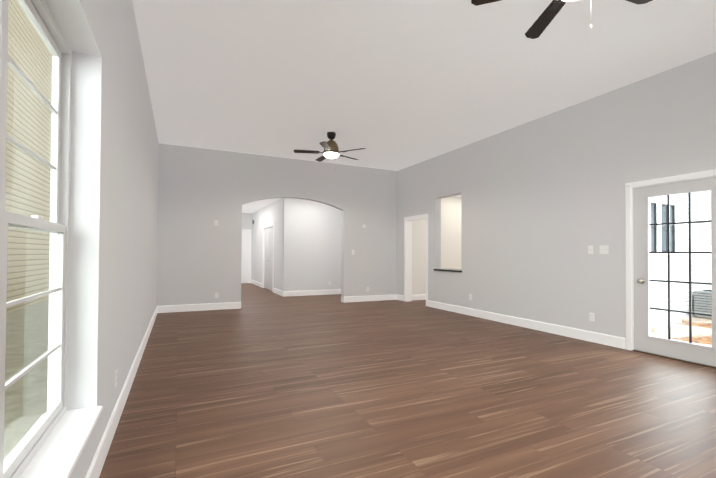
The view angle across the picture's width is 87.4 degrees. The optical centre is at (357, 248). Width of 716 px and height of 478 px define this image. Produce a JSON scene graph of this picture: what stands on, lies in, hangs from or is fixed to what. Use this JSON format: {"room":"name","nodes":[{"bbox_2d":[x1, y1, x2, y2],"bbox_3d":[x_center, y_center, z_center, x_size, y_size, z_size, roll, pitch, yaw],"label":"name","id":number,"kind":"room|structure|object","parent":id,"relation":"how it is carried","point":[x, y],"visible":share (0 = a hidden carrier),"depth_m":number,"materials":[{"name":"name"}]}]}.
{"room":"empty living room","nodes":[
{"label":"empty living room","id":0,"kind":"room"},
{"bbox_2d":[45,0,158,477],"bbox_3d":[-2.041,-0.465,3.175,0.187,3.620,9.550,1,-1,-26],"label":"wall","id":1,"kind":"structure","parent":0,"point":[113,233],"depth_m":2.20,"materials":[{"name":"paint"}]},
{"bbox_2d":[0,0,71,477],"bbox_3d":[-1.187,-0.110,1.180,0.097,1.975,1.760,1,-1,-26],"label":"window","id":2,"kind":"structure","parent":1,"relation":"in","point":[17,460],"depth_m":1.62,"materials":[{"name":"white plastic"}]},
{"bbox_2d":[19,406,102,477],"bbox_3d":[-1.077,0.838,1.222,0.160,0.026,1.640,1,-1,-26],"label":"window sill","id":3,"kind":"structure","parent":1,"relation":"attached to","point":[58,453],"depth_m":1.57,"materials":[{"name":"white wood"}]},
{"bbox_2d":[115,368,116,387],"bbox_3d":[-1.660,0.889,2.573,0.009,0.115,0.072,1,-1,-26],"label":"electrical outlet","id":4,"kind":"object","parent":1,"relation":"attached to","point":[115,377],"visible":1,"depth_m":2.56,"materials":[{"name":"white plastic"}]},
{"bbox_2d":[85,307,156,477],"bbox_3d":[-1.958,1.155,3.198,0.015,0.140,9.250,1,-1,-26],"label":"baseboard","id":5,"kind":"structure","parent":1,"relation":"attached to","point":[97,463],"depth_m":2.51,"materials":[{"name":"white wood"}]},
{"bbox_2d":[242,213,251,279],"bbox_3d":[-4.940,-0.008,14.459,1.890,2.970,0.120,1,-1,-26],"label":"wall","id":6,"kind":"structure","parent":0,"point":[246,221],"depth_m":14.71,"materials":[{"name":"paint"}]},
{"bbox_2d":[241,232,248,282],"bbox_3d":[-4.627,0.344,14.571,0.740,2.017,0.080,1,-1,-26],"label":"door","id":7,"kind":"structure","parent":6,"relation":"in","point":[245,261],"depth_m":14.67,"materials":[{"name":"white wood"}]},
{"bbox_2d":[242,229,250,282],"bbox_3d":[-4.636,0.308,14.592,0.910,2.105,0.139,1,-1,-26],"label":"door frame","id":8,"kind":"structure","parent":6,"relation":"attached to","point":[243,230],"depth_m":14.71,"materials":[{"name":"white wood"}]},
{"bbox_2d":[242,198,279,212],"bbox_3d":[-2.211,-1.460,12.120,4.770,0.100,6.720,1,-1,-26],"label":"ceiling","id":9,"kind":"structure","parent":0,"point":[252,207],"depth_m":12.31,"materials":[{"name":"paint"}]},
{"bbox_2d":[252,198,283,290],"bbox_3d":[-3.075,-0.023,12.607,0.120,2.970,5.070,1,-1,-26],"label":"wall","id":10,"kind":"structure","parent":0,"point":[273,212],"depth_m":11.71,"materials":[{"name":"paint"}]},
{"bbox_2d":[251,280,261,286],"bbox_3d":[-3.730,1.284,13.773,0.030,0.140,2.135,1,-1,-26],"label":"baseboard","id":11,"kind":"structure","parent":10,"relation":"attached to","point":[259,284],"depth_m":13.77,"materials":[{"name":"white wood"}]},
{"bbox_2d":[262,223,273,291],"bbox_3d":[-2.858,0.285,12.125,0.139,2.105,1.610,1,-1,-26],"label":"door frame","id":12,"kind":"structure","parent":10,"relation":"attached to","point":[264,227],"depth_m":12.75,"materials":[{"name":"white wood"}]},
{"bbox_2d":[264,227,272,290],"bbox_3d":[-2.881,0.322,12.113,0.078,2.010,1.440,1,-1,-26],"label":"closet door","id":13,"kind":"structure","parent":10,"relation":"in","point":[268,264],"depth_m":12.16,"materials":[{"name":"white paint"}]},
{"bbox_2d":[273,288,281,295],"bbox_3d":[-2.317,1.253,10.830,0.015,0.140,1.175,1,-1,-26],"label":"baseboard","id":14,"kind":"structure","parent":10,"relation":"attached to","point":[279,292],"depth_m":10.84,"materials":[{"name":"white wood"}]},
{"bbox_2d":[157,143,396,305],"bbox_3d":[-1.500,-0.391,8.642,5.500,3.620,0.150,1,-1,-26],"label":"wall","id":15,"kind":"structure","parent":0,"point":[199,253],"depth_m":8.03,"materials":[{"name":"paint"}]},
{"bbox_2d":[157,302,240,312],"bbox_3d":[-3.219,1.208,7.713,1.570,0.140,0.015,1,-1,-26],"label":"baseboard","id":16,"kind":"structure","parent":15,"relation":"attached to","point":[229,305],"depth_m":7.68,"materials":[{"name":"white wood"}]},
{"bbox_2d":[341,294,396,301],"bbox_3d":[0.332,1.249,9.408,1.500,0.140,0.015,1,-1,-26],"label":"baseboard","id":17,"kind":"structure","parent":15,"relation":"attached to","point":[392,296],"depth_m":9.39,"materials":[{"name":"white wood"}]},
{"bbox_2d":[282,198,341,290],"bbox_3d":[-0.709,-0.031,10.993,3.000,2.970,0.120,1,-1,-26],"label":"wall","id":18,"kind":"structure","parent":0,"point":[312,239],"depth_m":10.63,"materials":[{"name":"paint"}]},
{"bbox_2d":[282,289,340,296],"bbox_3d":[-0.762,1.262,10.880,2.865,0.140,0.015,1,-1,-26],"label":"baseboard","id":19,"kind":"structure","parent":18,"relation":"attached to","point":[303,293],"depth_m":10.60,"materials":[{"name":"white wood"}]},
{"bbox_2d":[99,283,715,477],"bbox_3d":[1.420,1.376,8.742,11.267,0.120,16.650,1,-1,-26],"label":"floor","id":20,"kind":"structure","parent":0,"point":[261,382],"depth_m":3.04,"materials":[{"name":"brown wood"}]},
{"bbox_2d":[132,0,715,170],"bbox_3d":[0.518,-2.171,4.415,5.837,0.150,9.550,1,-1,-26],"label":"ceiling","id":21,"kind":"structure","parent":0,"point":[395,85],"depth_m":4.29,"materials":[{"name":"paint"}]},
{"bbox_2d":[294,132,364,170],"bbox_3d":[-0.506,-1.723,6.763,1.282,0.695,1.233,1,-1,-26],"label":"ceiling fan","id":22,"kind":"object","parent":21,"relation":"hanging from","point":[331,149],"visible":1,"depth_m":6.64,"materials":[{"name":"black"}]},
{"bbox_2d":[471,0,652,38],"bbox_3d":[1.475,-1.769,2.445,1.259,0.695,1.273,1,-1,-26],"label":"ceiling fan","id":23,"kind":"object","parent":21,"relation":"hanging from","point":[537,28],"visible":1,"depth_m":2.79,"materials":[{"name":"black wood"}]},
{"bbox_2d":[412,197,461,294],"bbox_3d":[2.307,-0.027,10.095,2.330,2.970,0.100,1,-1,-26],"label":"wall","id":24,"kind":"structure","parent":0,"point":[450,225],"depth_m":10.04,"materials":[{"name":"paint"}]},
{"bbox_2d":[412,294,425,299],"bbox_3d":[2.325,1.267,10.026,2.330,0.140,0.015,1,-1,-26],"label":"baseboard","id":25,"kind":"structure","parent":24,"relation":"attached to","point":[419,297],"depth_m":9.66,"materials":[{"name":"white wood"}]},
{"bbox_2d":[397,52,715,338],"bbox_3d":[3.075,-0.407,5.617,0.150,3.620,9.550,1,-1,-26],"label":"wall","id":26,"kind":"structure","parent":0,"point":[543,206],"depth_m":5.55,"materials":[{"name":"paint"}]},
{"bbox_2d":[397,294,403,300],"bbox_3d":[1.088,1.254,9.547,0.015,0.140,0.335,1,-1,-26],"label":"baseboard","id":27,"kind":"structure","parent":26,"relation":"attached to","point":[399,297],"depth_m":9.54,"materials":[{"name":"white wood"}]},
{"bbox_2d":[404,214,427,305],"bbox_3d":[1.451,0.267,9.002,0.186,2.105,0.980,1,-1,-26],"label":"door frame","id":28,"kind":"structure","parent":26,"relation":"attached to","point":[408,259],"depth_m":9.35,"materials":[{"name":"white wood"}]},
{"bbox_2d":[434,269,461,271],"bbox_3d":[2.078,0.465,7.991,0.485,0.038,0.890,1,-1,-26],"label":"sill","id":29,"kind":"structure","parent":26,"relation":"attached to","point":[454,270],"depth_m":7.94,"materials":[{"name":"stone"}]},
{"bbox_2d":[427,300,625,348],"bbox_3d":[2.482,1.224,6.627,0.015,0.140,4.175,1,-1,-26],"label":"baseboard","id":30,"kind":"structure","parent":26,"relation":"attached to","point":[614,341],"depth_m":5.83,"materials":[{"name":"white wood"}]},
{"bbox_2d":[588,246,592,253],"bbox_3d":[3.201,0.018,5.158,0.009,0.115,0.072,1,-1,-26],"label":"light switch","id":31,"kind":"object","parent":26,"relation":"attached to","point":[590,249],"visible":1,"depth_m":5.16,"materials":[{"name":"white plastic"}]},
{"bbox_2d":[589,312,594,321],"bbox_3d":[3.203,0.938,5.132,0.009,0.115,0.072,1,-1,-26],"label":"electrical outlet","id":32,"kind":"object","parent":26,"relation":"attached to","point":[591,316],"visible":1,"depth_m":5.13,"materials":[{"name":"white plastic"}]},
{"bbox_2d":[600,245,608,253],"bbox_3d":[3.278,0.016,4.995,0.009,0.115,0.118,1,-1,-26],"label":"light switch","id":33,"kind":"object","parent":26,"relation":"attached to","point":[604,249],"visible":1,"depth_m":4.99,"materials":[{"name":"white plastic"}]},
{"bbox_2d":[625,170,715,368],"bbox_3d":[3.714,0.221,4.298,0.220,2.099,1.076,1,-1,-26],"label":"door frame","id":34,"kind":"structure","parent":26,"relation":"attached to","point":[630,263],"depth_m":4.68,"materials":[{"name":"white painted wood"},{"name":"glass"}]},
{"bbox_2d":[633,177,715,366],"bbox_3d":[3.638,0.247,4.259,0.122,2.010,0.936,1,-1,-26],"label":"exterior door","id":35,"kind":"structure","parent":26,"relation":"in","point":[645,340],"depth_m":4.37,"materials":[{"name":"white paint"}]},
{"label":"outside","id":36,"kind":"structure","parent":0,"visible":0},
{"bbox_2d":[4,298,711,458],"bbox_3d":[-1.023,1.868,13.694,38.000,0.200,46.000,1,-1,-26],"label":"ground","id":37,"kind":"structure","parent":36,"point":[702,336],"depth_m":6.05,"materials":[{"name":"beige soil"}]},
{"bbox_2d":[5,0,52,312],"bbox_3d":[-9.191,-3.151,9.847,0.240,9.650,42.000,1,-1,-26],"label":"neighbour left","id":38,"kind":"object","parent":37,"relation":"on","point":[27,104],"depth_m":10.88,"materials":[{"name":"beige"}]},
{"bbox_2d":[693,289,711,318],"bbox_3d":[9.124,1.413,9.511,0.720,0.705,0.720,1,-1,-26],"label":"air conditioning unit","id":39,"kind":"object","parent":37,"relation":"on","point":[700,296],"depth_m":9.50,"materials":[{"name":"grey metal"}]},
{"bbox_3d":[5.028,-0.043,7.820,5.280,2.970,0.150,1,-1,-26],"label":"wall","id":40,"kind":"structure","parent":0,"visible":0},
{"bbox_2d":[651,191,711,325],"bbox_3d":[7.689,-0.246,9.157,11.229,4.000,0.455,1,-1,-26],"label":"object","id":41,"kind":"structure","parent":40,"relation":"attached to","point":[657,299],"depth_m":8.89,"materials":[{"name":"white"}]}
]}

